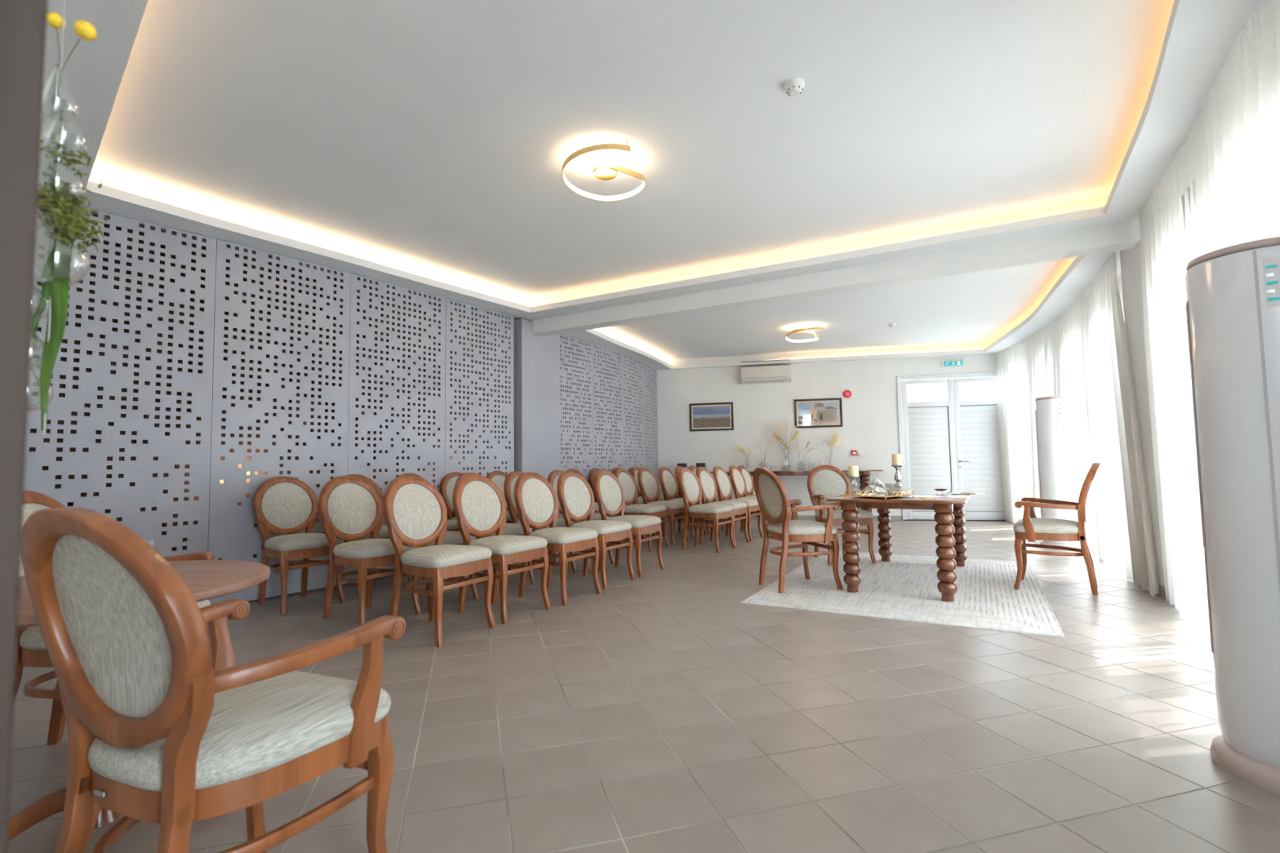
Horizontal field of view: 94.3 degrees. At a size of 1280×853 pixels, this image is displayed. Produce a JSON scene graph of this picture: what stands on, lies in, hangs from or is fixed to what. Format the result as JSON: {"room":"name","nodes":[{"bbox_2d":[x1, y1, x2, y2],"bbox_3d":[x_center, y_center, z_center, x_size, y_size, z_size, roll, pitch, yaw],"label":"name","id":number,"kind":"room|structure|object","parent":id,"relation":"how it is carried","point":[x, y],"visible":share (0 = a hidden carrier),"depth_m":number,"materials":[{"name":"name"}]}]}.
{"room":"wedding ceremony hall","nodes":[
{"label":"wedding ceremony hall","id":0,"kind":"room"},
{"bbox_2d":[24,206,658,627],"bbox_3d":[-2.365,-0.088,6.294,0.815,3.100,10.812,-3,-4,32],"label":"wall","id":1,"kind":"structure","parent":0,"point":[189,375],"depth_m":4.83,"materials":[{"name":"paint"}]},
{"bbox_2d":[7,519,1279,852],"bbox_3d":[0.772,1.377,4.674,16.500,0.120,16.500,-1,-3,0],"label":"floor","id":2,"kind":"structure","parent":0,"point":[660,711],"depth_m":2.36,"materials":[{"name":"tile"}]},
{"bbox_2d":[13,490,213,745],"bbox_3d":[-2.019,0.721,2.213,0.584,0.977,0.599,0,-4,-14],"label":"armchair","id":3,"kind":"object","parent":2,"relation":"on","point":[31,651],"visible":0.21,"depth_m":2.13,"materials":[{"name":"brown wood"}]},
{"bbox_2d":[7,560,270,852],"bbox_3d":[-1.534,0.809,1.695,0.800,0.721,0.800,-1,-3,0],"label":"cafe table","id":4,"kind":"object","parent":2,"relation":"on","point":[206,580],"visible":0.29,"depth_m":1.65,"materials":[{"name":"laminate"}]},
{"bbox_2d":[21,506,405,852],"bbox_3d":[-0.930,0.648,1.290,0.599,0.977,0.584,-2,-4,22],"label":"armchair","id":5,"kind":"object","parent":2,"relation":"on","point":[164,726],"visible":1,"depth_m":1.16,"materials":[{"name":"wood"}]},
{"bbox_2d":[253,476,345,614],"bbox_3d":[-2.660,0.877,4.607,0.584,0.977,0.487,-3,-4,35],"label":"chair","id":6,"kind":"object","parent":2,"relation":"on","point":[287,506],"visible":0.9,"depth_m":4.59,"materials":[{"name":"brown wood"}]},
{"bbox_2d":[318,475,421,626],"bbox_3d":[-1.919,0.839,4.173,0.584,0.977,0.487,-3,-4,31],"label":"chair","id":7,"kind":"object","parent":2,"relation":"on","point":[350,509],"visible":0.86,"depth_m":4.15,"materials":[{"name":"brown wood"}]},
{"bbox_2d":[336,474,411,588],"bbox_3d":[-2.343,0.907,5.164,0.584,0.977,0.487,-3,-4,33],"label":"chair","id":8,"kind":"object","parent":2,"relation":"on","point":[384,533],"visible":0.05,"depth_m":5.32,"materials":[{"name":"brown wood"}]},
{"bbox_2d":[395,472,459,579],"bbox_3d":[-2.045,0.932,5.659,0.584,0.977,0.487,-3,-4,32],"label":"chair","id":9,"kind":"object","parent":2,"relation":"on","point":[452,525],"visible":0.02,"depth_m":5.60,"materials":[{"name":"brown wood"}]},
{"bbox_2d":[391,474,479,612],"bbox_3d":[-1.634,0.862,4.617,0.584,0.977,0.487,-3,-4,31],"label":"chair","id":10,"kind":"object","parent":2,"relation":"on","point":[451,537],"visible":0.09,"depth_m":4.53,"materials":[{"name":"brown wood"}]},
{"bbox_2d":[382,475,495,647],"bbox_3d":[-1.301,0.806,3.782,0.584,0.977,0.487,-3,-4,29],"label":"chair","id":11,"kind":"object","parent":2,"relation":"on","point":[415,511],"visible":1,"depth_m":3.74,"materials":[{"name":"fabric"}]},
{"bbox_2d":[440,471,508,564],"bbox_3d":[-1.740,0.957,6.138,0.584,0.977,0.487,-3,-4,32],"label":"chair","id":12,"kind":"object","parent":2,"relation":"on","point":[448,482],"visible":0.11,"depth_m":6.11,"materials":[{"name":"brown wood"}]},
{"bbox_2d":[454,472,535,594],"bbox_3d":[-1.290,0.890,5.166,0.584,0.977,0.487,-3,-4,31],"label":"chair","id":13,"kind":"object","parent":2,"relation":"on","point":[512,529],"visible":0.08,"depth_m":5.07,"materials":[{"name":"brown wood"}]},
{"bbox_2d":[452,474,551,624],"bbox_3d":[-1.018,0.831,4.263,0.584,0.977,0.487,-3,-4,32],"label":"chair","id":14,"kind":"object","parent":2,"relation":"on","point":[479,507],"visible":0.89,"depth_m":4.24,"materials":[{"name":"brown wood"}]},
{"bbox_2d":[485,471,519,564],"bbox_3d":[-1.414,0.982,6.627,0.584,0.977,0.487,-3,-4,32],"label":"chair","id":15,"kind":"object","parent":2,"relation":"on","point":[498,477],"visible":0.12,"depth_m":6.72,"materials":[{"name":"brown wood"}]},
{"bbox_2d":[503,471,577,573],"bbox_3d":[-0.983,0.918,5.695,0.584,0.977,0.487,-3,-4,31],"label":"chair","id":16,"kind":"object","parent":2,"relation":"on","point":[510,479],"visible":0.23,"depth_m":5.64,"materials":[{"name":"brown wood"}]},
{"bbox_2d":[514,472,601,605],"bbox_3d":[-0.684,0.856,4.751,0.584,0.977,0.487,-3,-4,32],"label":"chair","id":17,"kind":"object","parent":2,"relation":"on","point":[536,502],"visible":0.88,"depth_m":4.72,"materials":[{"name":"brown wood"}]},
{"bbox_2d":[547,470,614,571],"bbox_3d":[-0.640,0.940,6.140,0.584,0.977,0.487,-3,-4,30],"label":"chair","id":18,"kind":"object","parent":2,"relation":"on","point":[553,477],"visible":0.07,"depth_m":6.12,"materials":[{"name":"brown wood"}]},
{"bbox_2d":[566,468,616,544],"bbox_3d":[-0.665,1.039,7.764,0.584,0.977,0.487,-3,-4,27],"label":"chair","id":19,"kind":"object","parent":2,"relation":"on","point":[597,509],"visible":0.05,"depth_m":7.78,"materials":[{"name":"brown wood"}]},
{"bbox_2d":[556,471,635,589],"bbox_3d":[-0.421,0.885,5.300,0.584,0.977,0.487,-3,-4,32],"label":"chair","id":20,"kind":"object","parent":2,"relation":"on","point":[575,495],"visible":0.87,"depth_m":5.29,"materials":[{"name":"beige fabric"}]},
{"bbox_2d":[589,467,632,541],"bbox_3d":[-0.394,1.067,8.293,0.584,0.977,0.487,-3,-4,27],"label":"chair","id":21,"kind":"object","parent":2,"relation":"on","point":[592,473],"visible":0.09,"depth_m":8.22,"materials":[{"name":"brown wood"}]},
{"bbox_2d":[593,470,664,577],"bbox_3d":[-0.136,0.909,5.771,0.584,0.977,0.487,-3,-4,30],"label":"chair","id":22,"kind":"object","parent":2,"relation":"on","point":[609,492],"visible":0.77,"depth_m":5.75,"materials":[{"name":"beige fabric"}]},
{"bbox_2d":[612,467,654,536],"bbox_3d":[-0.096,1.093,8.788,0.584,0.977,0.487,-3,-4,26],"label":"chair","id":23,"kind":"object","parent":2,"relation":"on","point":[640,500],"visible":0.07,"depth_m":8.55,"materials":[{"name":"brown wood"}]},
{"bbox_2d":[613,468,669,551],"bbox_3d":[-0.014,1.003,7.333,0.584,0.977,0.487,-3,-4,30],"label":"chair","id":24,"kind":"object","parent":2,"relation":"on","point":[628,484],"visible":0.66,"depth_m":7.34,"materials":[{"name":"beige fabric"}]},
{"bbox_2d":[631,466,671,529],"bbox_3d":[0.170,1.119,9.279,0.584,0.977,0.487,-2,-4,24],"label":"chair","id":25,"kind":"object","parent":2,"relation":"on","point":[634,470],"visible":0.23,"depth_m":9.22,"materials":[{"name":"brown wood"}]},
{"bbox_2d":[637,467,688,544],"bbox_3d":[0.282,1.032,7.887,0.584,0.977,0.487,-3,-4,30],"label":"chair","id":26,"kind":"object","parent":2,"relation":"on","point":[648,483],"visible":0.69,"depth_m":7.84,"materials":[{"name":"beige fabric"}]},
{"bbox_2d":[658,466,706,538],"bbox_3d":[0.580,1.060,8.422,0.584,0.977,0.487,-3,-4,29],"label":"chair","id":27,"kind":"object","parent":2,"relation":"on","point":[668,482],"visible":0.6,"depth_m":8.44,"materials":[{"name":"beige fabric"}]},
{"bbox_2d":[677,488,709,522],"bbox_3d":[0.957,1.300,10.455,0.600,0.735,0.560,-2,-4,12],"label":"chair","id":28,"kind":"object","parent":2,"relation":"on","point":[678,495],"visible":0.04,"depth_m":10.26,"materials":[{"name":"brown wood"}]},
{"bbox_2d":[677,462,687,467],"bbox_3d":[0.744,0.790,10.435,0.150,0.285,0.185,-2,-4,12],"label":"loudspeaker","id":29,"kind":"object","parent":28,"relation":"on","point":[683,465],"visible":0.34,"depth_m":10.36,"materials":[{"name":"black plastic"}]},
{"bbox_2d":[696,462,706,468],"bbox_3d":[1.067,0.780,10.366,0.150,0.285,0.185,-2,-4,12],"label":"loudspeaker","id":30,"kind":"object","parent":28,"relation":"on","point":[698,464],"visible":0.33,"depth_m":10.29,"materials":[{"name":"black plastic"}]},
{"bbox_2d":[675,466,718,534],"bbox_3d":[0.838,1.085,8.897,0.584,0.977,0.487,-3,-4,28],"label":"chair","id":31,"kind":"object","parent":2,"relation":"on","point":[677,468],"visible":0.1,"depth_m":8.81,"materials":[{"name":"brown wood"}]},
{"bbox_2d":[677,467,735,553],"bbox_3d":[0.773,0.979,7.150,0.584,0.977,0.487,-3,-4,33],"label":"chair","id":32,"kind":"object","parent":2,"relation":"on","point":[690,486],"visible":1,"depth_m":7.09,"materials":[{"name":"beige fabric"}]},
{"bbox_2d":[689,466,728,529],"bbox_3d":[1.104,1.111,9.387,0.584,0.977,0.487,-3,-4,26],"label":"chair","id":33,"kind":"object","parent":2,"relation":"on","point":[693,468],"visible":0.06,"depth_m":9.35,"materials":[{"name":"brown wood"}]},
{"bbox_2d":[695,466,749,546],"bbox_3d":[1.031,1.004,7.615,0.584,0.977,0.487,-3,-4,32],"label":"chair","id":34,"kind":"object","parent":2,"relation":"on","point":[708,483],"visible":0.74,"depth_m":7.61,"materials":[{"name":"beige fabric"}]},
{"bbox_2d":[712,466,763,541],"bbox_3d":[1.309,1.028,8.090,0.584,0.977,0.487,-3,-4,31],"label":"chair","id":35,"kind":"object","parent":2,"relation":"on","point":[724,486],"visible":0.7,"depth_m":8.07,"materials":[{"name":"beige fabric"}]},
{"bbox_2d":[728,466,763,533],"bbox_3d":[1.602,1.054,8.585,0.584,0.977,0.487,-3,-4,30],"label":"chair","id":36,"kind":"object","parent":2,"relation":"on","point":[737,478],"visible":0.48,"depth_m":8.63,"materials":[{"name":"beige fabric"}]},
{"bbox_2d":[737,465,755,530],"bbox_3d":[1.808,1.080,9.056,0.584,0.977,0.487,-3,-4,28],"label":"chair","id":37,"kind":"object","parent":2,"relation":"on","point":[749,483],"visible":0.3,"depth_m":9.16,"materials":[{"name":"beige fabric"}]},
{"bbox_2d":[710,469,883,520],"bbox_3d":[2.624,1.191,10.164,2.850,0.865,0.440,-2,-4,12],"label":"console table","id":38,"kind":"object","parent":2,"relation":"on","point":[864,477],"visible":0.14,"depth_m":9.99,"materials":[{"name":"brown wood"}]},
{"bbox_3d":[2.774,0.627,10.215,0.155,0.260,0.155,-1,-3,0],"label":"glass vase","id":39,"kind":"object","parent":38,"relation":"on","visible":0},
{"bbox_2d":[786,437,813,469],"bbox_3d":[2.754,0.461,10.194,0.477,0.558,0.099,-1,-4,6],"label":"dried grass","id":40,"kind":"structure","parent":39,"relation":"in","point":[794,440],"depth_m":10.21,"materials":[{"name":"brown plant"}]},
{"bbox_3d":[1.894,0.668,10.423,0.100,0.230,0.100,-1,-3,0],"label":"glass vase","id":41,"kind":"object","parent":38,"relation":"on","visible":0},
{"bbox_2d":[734,443,754,468],"bbox_3d":[1.824,0.531,10.387,0.374,0.471,0.135,-1,-4,-4],"label":"dried grass","id":42,"kind":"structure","parent":41,"relation":"in","point":[737,446],"depth_m":10.42,"materials":[{"name":"brown plant"}]},
{"bbox_3d":[2.146,0.637,10.350,0.155,0.275,0.155,-1,-3,0],"label":"glass vase","id":43,"kind":"object","parent":38,"relation":"on","visible":0},
{"bbox_2d":[742,435,776,466],"bbox_3d":[2.087,0.448,10.352,0.633,0.624,0.096,-2,-4,15],"label":"dried grass","id":44,"kind":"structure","parent":43,"relation":"in","point":[770,438],"depth_m":10.35,"materials":[{"name":"brown plant"}]},
{"bbox_3d":[2.543,0.577,10.288,0.130,0.375,0.130,-1,-3,0],"label":"glass vase","id":45,"kind":"object","parent":38,"relation":"on","visible":0},
{"bbox_2d":[771,415,801,469],"bbox_3d":[2.557,0.280,10.337,0.575,0.943,0.266,-2,-4,18],"label":"dried grass","id":46,"kind":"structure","parent":45,"relation":"in","point":[787,424],"depth_m":10.31,"materials":[{"name":"brown plant"}]},
{"bbox_3d":[3.244,0.626,10.114,0.110,0.235,0.110,-1,-3,0],"label":"glass vase","id":47,"kind":"object","parent":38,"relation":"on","visible":0},
{"bbox_2d":[804,428,844,465],"bbox_3d":[3.164,0.382,10.121,0.665,0.694,0.216,-1,-3,-2],"label":"dried grass","id":48,"kind":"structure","parent":47,"relation":"in","point":[835,437],"depth_m":10.12,"materials":[{"name":"brown plant"}]},
{"bbox_2d":[740,550,1064,637],"bbox_3d":[2.286,1.316,5.110,1.960,0.009,2.812,-3,-4,30],"label":"area rug","id":49,"kind":"object","parent":2,"relation":"on","point":[904,587],"visible":0.79,"depth_m":4.51,"materials":[{"name":"white carpet"}]},
{"bbox_2d":[752,467,842,592],"bbox_3d":[1.254,0.824,4.893,0.584,0.977,0.599,0,-4,-17],"label":"armchair","id":50,"kind":"object","parent":49,"relation":"on","point":[772,496],"visible":1,"depth_m":4.73,"materials":[{"name":"brown wood"}]},
{"bbox_2d":[807,465,875,565],"bbox_3d":[2.051,0.889,6.161,0.599,0.977,0.584,0,-4,-7],"label":"armchair","id":51,"kind":"object","parent":49,"relation":"on","point":[824,482],"visible":0.63,"depth_m":6.30,"materials":[{"name":"beige fabric"}]},
{"bbox_2d":[826,488,974,601],"bbox_3d":[2.360,0.950,5.189,0.960,0.728,1.860,-3,-4,31],"label":"table","id":52,"kind":"object","parent":49,"relation":"on","point":[948,509],"visible":0.98,"depth_m":4.62,"materials":[{"name":"brown wood"}]},
{"bbox_2d":[844,489,914,499],"bbox_3d":[1.892,0.535,4.704,0.376,0.054,0.376,1,-4,-34],"label":"tray","id":53,"kind":"object","parent":52,"relation":"on","point":[868,495],"visible":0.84,"depth_m":4.62,"materials":[{"name":"gold mirror"}]},
{"bbox_2d":[847,475,860,495],"bbox_3d":[1.723,0.476,4.778,0.093,0.150,0.093,-1,-3,0],"label":"candle holder","id":54,"kind":"object","parent":53,"relation":"on","point":[854,493],"visible":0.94,"depth_m":4.76,"materials":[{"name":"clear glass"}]},
{"bbox_2d":[848,465,858,476],"bbox_3d":[1.721,0.357,4.785,0.077,0.098,0.077,-1,-3,0],"label":"pillar candle","id":55,"kind":"object","parent":54,"relation":"on","point":[853,471],"visible":0.91,"depth_m":4.75,"materials":[{"name":"beige wax"}]},
{"bbox_2d":[860,478,892,495],"bbox_3d":[1.860,0.478,4.704,0.211,0.131,0.212,2,-5,-41],"label":"cluster","id":56,"kind":"object","parent":53,"relation":"on","point":[877,486],"visible":0.97,"depth_m":4.67,"materials":[{"name":"white"}]},
{"bbox_2d":[891,464,904,493],"bbox_3d":[2.127,0.434,4.896,0.093,0.235,0.093,-1,-3,0],"label":"candle holder","id":57,"kind":"object","parent":52,"relation":"on","point":[897,477],"visible":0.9,"depth_m":4.88,"materials":[{"name":"silver metal"}]},
{"bbox_2d":[891,453,902,465],"bbox_3d":[2.124,0.272,4.905,0.077,0.106,0.077,-1,-3,0],"label":"pillar candle","id":58,"kind":"object","parent":57,"relation":"on","point":[896,458],"visible":0.91,"depth_m":4.87,"materials":[{"name":"beige wax"}]},
{"bbox_2d":[920,497,934,498],"bbox_3d":[2.151,0.535,4.443,0.095,0.013,0.020,-2,-4,20],"label":"pen","id":59,"kind":"object","parent":52,"relation":"on","point":[920,497],"visible":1,"depth_m":4.44,"materials":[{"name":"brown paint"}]},
{"bbox_2d":[933,488,946,493],"bbox_3d":[2.569,0.555,5.073,0.104,0.041,0.104,-1,-3,0],"label":"dish","id":60,"kind":"object","parent":52,"relation":"on","point":[937,490],"visible":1,"depth_m":5.05,"materials":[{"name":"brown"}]},
{"bbox_2d":[933,488,946,491],"bbox_3d":[2.569,0.543,5.074,0.104,0.018,0.104,-1,-3,0],"label":"bowl","id":61,"kind":"object","parent":60,"relation":"on","point":[938,490],"depth_m":5.04,"materials":[{"name":"brown wood"}]},
{"bbox_2d":[951,492,984,494],"bbox_3d":[2.749,0.558,4.973,0.240,0.014,0.170,-3,-4,31],"label":"paper pad","id":62,"kind":"object","parent":52,"relation":"on","point":[953,493],"visible":1,"depth_m":4.92,"materials":[{"name":"white paper"}]},
{"bbox_2d":[1013,462,1100,595],"bbox_3d":[3.298,0.779,4.688,0.584,0.977,0.599,-4,-4,37],"label":"armchair","id":63,"kind":"object","parent":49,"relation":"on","point":[1031,528],"visible":1,"depth_m":4.55,"materials":[{"name":"brown wood"}]},
{"bbox_2d":[1034,395,1080,548],"bbox_3d":[4.809,0.519,6.846,0.404,1.732,0.404,-3,-4,25],"label":"air conditioner","id":64,"kind":"object","parent":2,"relation":"on","point":[1054,419],"visible":0.77,"depth_m":6.72,"materials":[{"name":"white plastic"}]},
{"bbox_2d":[1185,235,1279,794],"bbox_3d":[2.109,0.264,1.971,0.404,1.732,0.404,2,-5,-43],"label":"air conditioner","id":65,"kind":"object","parent":2,"relation":"on","point":[1233,305],"visible":1,"depth_m":1.92,"materials":[{"name":"white plastic"}]},
{"bbox_2d":[38,0,1264,370],"bbox_3d":[1.420,-1.578,5.255,9.291,0.310,13.450,-4,-4,38],"label":"ceiling","id":66,"kind":"structure","parent":0,"point":[420,145],"depth_m":3.59,"materials":[{"name":"white paint"}]},
{"bbox_2d":[27,0,107,433],"bbox_3d":[-0.913,-0.847,0.953,0.122,1.720,0.092,1,-4,-25],"label":"garland","id":67,"kind":"object","parent":66,"relation":"hanging from","point":[55,198],"visible":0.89,"depth_m":0.91,"materials":[{"name":"plant"}]},
{"bbox_2d":[46,12,66,28],"bbox_3d":[-0.927,-0.645,0.942,0.022,0.022,0.023,-1,-3,0],"label":"flower","id":68,"kind":"object","parent":67,"relation":"on","point":[55,20],"depth_m":0.94,"materials":[{"name":"yellow plant"}]},
{"bbox_2d":[74,19,97,40],"bbox_3d":[-0.879,-0.628,0.941,0.027,0.027,0.026,0,-4,-20],"label":"flower","id":69,"kind":"object","parent":67,"relation":"on","point":[85,29],"depth_m":0.93,"materials":[{"name":"yellow plant"}]},
{"bbox_2d":[562,138,645,200],"bbox_3d":[-0.232,-1.659,3.838,0.540,0.169,0.542,-1,-3,0],"label":"ceiling lamp","id":70,"kind":"object","parent":66,"relation":"attached to","point":[605,161],"visible":1,"depth_m":3.81,"materials":[{"name":"gold metal"}]},
{"bbox_2d":[784,77,804,96],"bbox_3d":[0.814,-1.778,3.125,0.104,0.051,0.104,1,-4,-23],"label":"smoke detector","id":71,"kind":"object","parent":66,"relation":"attached to","point":[793,86],"visible":1,"depth_m":3.10,"materials":[{"name":"white plastic"}]},
{"bbox_2d":[785,324,824,342],"bbox_3d":[2.358,-1.345,8.495,0.540,0.170,0.542,1,-4,-29],"label":"ceiling lamp","id":72,"kind":"object","parent":66,"relation":"attached to","point":[805,327],"visible":1,"depth_m":8.42,"materials":[{"name":"gold metal"}]},
{"bbox_2d":[530,218,1140,336],"bbox_3d":[1.292,-1.374,5.980,6.170,0.205,0.200,-3,-4,29],"label":"beam","id":73,"kind":"structure","parent":66,"relation":"attached to","point":[1124,235],"depth_m":5.42,"materials":[{"name":"white paint"}]},
{"bbox_2d":[888,323,896,327],"bbox_3d":[3.568,-1.429,8.399,0.104,0.051,0.104,1,-4,-23],"label":"smoke detector","id":74,"kind":"object","parent":66,"relation":"attached to","point":[891,325],"visible":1,"depth_m":8.37,"materials":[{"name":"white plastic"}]},
{"bbox_2d":[995,252,1159,596],"bbox_3d":[4.965,0.009,7.029,0.345,2.744,5.822,-2,-4,22],"label":"sheer curtain","id":75,"kind":"object","parent":66,"relation":"hanging from","point":[1091,366],"visible":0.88,"depth_m":5.97,"materials":[{"name":"white fabric"}]},
{"bbox_2d":[1137,0,1279,637],"bbox_3d":[2.439,-0.297,1.855,0.365,2.804,5.507,-3,-4,25],"label":"sheer curtain","id":76,"kind":"object","parent":66,"relation":"hanging from","point":[1231,153],"visible":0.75,"depth_m":3.39,"materials":[{"name":"white fabric"}]},
{"bbox_2d":[656,342,995,515],"bbox_3d":[3.429,0.075,10.434,6.850,3.100,0.201,-2,-4,12],"label":"wall","id":77,"kind":"structure","parent":0,"point":[870,423],"depth_m":10.47,"materials":[{"name":"white paint"}]},
{"bbox_2d":[689,402,733,431],"bbox_3d":[1.299,-0.176,10.790,0.790,0.505,0.027,-2,-4,12],"label":"framed picture","id":78,"kind":"object","parent":77,"relation":"attached to","point":[715,416],"visible":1,"depth_m":10.79,"materials":[{"name":"black wood"}]},
{"bbox_2d":[693,405,730,427],"bbox_3d":[1.303,-0.176,10.792,0.678,0.385,0.004,-2,-4,12],"label":"print","id":79,"kind":"object","parent":78,"relation":"on","point":[719,415],"depth_m":10.79},
{"bbox_2d":[741,364,791,383],"bbox_3d":[2.237,-0.930,10.542,0.860,0.287,0.204,-2,-4,12],"label":"air conditioner","id":80,"kind":"object","parent":77,"relation":"attached to","point":[773,373],"visible":1,"depth_m":10.46,"materials":[{"name":"beige plastic"}]},
{"bbox_2d":[666,515,902,520],"bbox_3d":[2.409,1.606,10.456,4.139,0.078,0.012,-2,-4,12],"label":"baseboard","id":81,"kind":"structure","parent":77,"relation":"attached to","point":[802,517],"depth_m":10.32,"materials":[{"name":"grey tile"}]},
{"bbox_2d":[794,397,842,427],"bbox_3d":[3.122,-0.235,10.401,0.800,0.505,0.026,-2,-4,12],"label":"framed picture","id":82,"kind":"object","parent":77,"relation":"attached to","point":[818,412],"visible":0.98,"depth_m":10.40,"materials":[{"name":"black wood"}]},
{"bbox_2d":[797,401,839,424],"bbox_3d":[3.122,-0.235,10.404,0.680,0.385,0.003,-2,-4,12],"label":"print","id":83,"kind":"object","parent":82,"relation":"on","point":[824,412],"depth_m":10.40},
{"bbox_2d":[843,390,851,397],"bbox_3d":[3.598,-0.567,10.300,0.136,0.136,0.062,-2,-4,12],"label":"fire alarm","id":84,"kind":"object","parent":77,"relation":"attached to","point":[846,393],"visible":1,"depth_m":10.28,"materials":[{"name":"red plastic"}]},
{"bbox_2d":[851,449,857,455],"bbox_3d":[3.693,0.452,10.236,0.088,0.090,0.033,-2,-4,12],"label":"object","id":85,"kind":"object","parent":77,"relation":"attached to","point":[854,452],"visible":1,"depth_m":10.22,"materials":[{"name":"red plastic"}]},
{"bbox_2d":[857,450,862,455],"bbox_3d":[3.790,0.457,10.226,0.082,0.084,0.011,-2,-4,12],"label":"switch plate","id":86,"kind":"object","parent":77,"relation":"attached to","point":[859,452],"visible":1,"depth_m":10.22,"materials":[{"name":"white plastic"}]},
{"bbox_2d":[896,372,1005,520],"bbox_3d":[5.287,0.341,9.949,1.770,2.452,0.176,-2,-4,12],"label":"door","id":87,"kind":"structure","parent":77,"relation":"in","point":[952,443],"depth_m":9.95,"materials":[{"name":"white metal"}]},
{"bbox_2d":[940,360,964,367],"bbox_3d":[5.256,-1.059,9.976,0.356,0.104,0.055,-2,-4,12],"label":"exit sign","id":88,"kind":"object","parent":77,"relation":"attached to","point":[953,362],"visible":1,"depth_m":9.95,"materials":[{"name":"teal plastic"}]},
{"bbox_2d":[1019,179,1195,586],"bbox_3d":[4.016,-0.300,4.444,0.618,3.100,11.498,-2,-4,24],"label":"wall","id":89,"kind":"structure","parent":0,"point":[1129,282],"depth_m":4.63,"materials":[{"name":"white paint"}]},
{"bbox_2d":[1158,583,1165,599],"bbox_3d":[4.109,1.217,4.502,0.360,0.075,0.824,-3,-4,27],"label":"baseboard","id":90,"kind":"structure","parent":89,"relation":"attached to","point":[1162,589],"depth_m":4.35,"materials":[{"name":"grey tile"}]},
{"bbox_3d":[-2.097,-0.377,1.623,6.127,3.100,5.307,-1,-3,0],"label":"wall","id":91,"kind":"structure","parent":0,"visible":0},
{"bbox_2d":[0,0,47,852],"bbox_3d":[-0.504,-0.325,0.428,0.075,2.800,0.107,-4,-5,42],"label":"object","id":92,"kind":"structure","parent":91,"relation":"attached to","point":[23,23],"depth_m":0.43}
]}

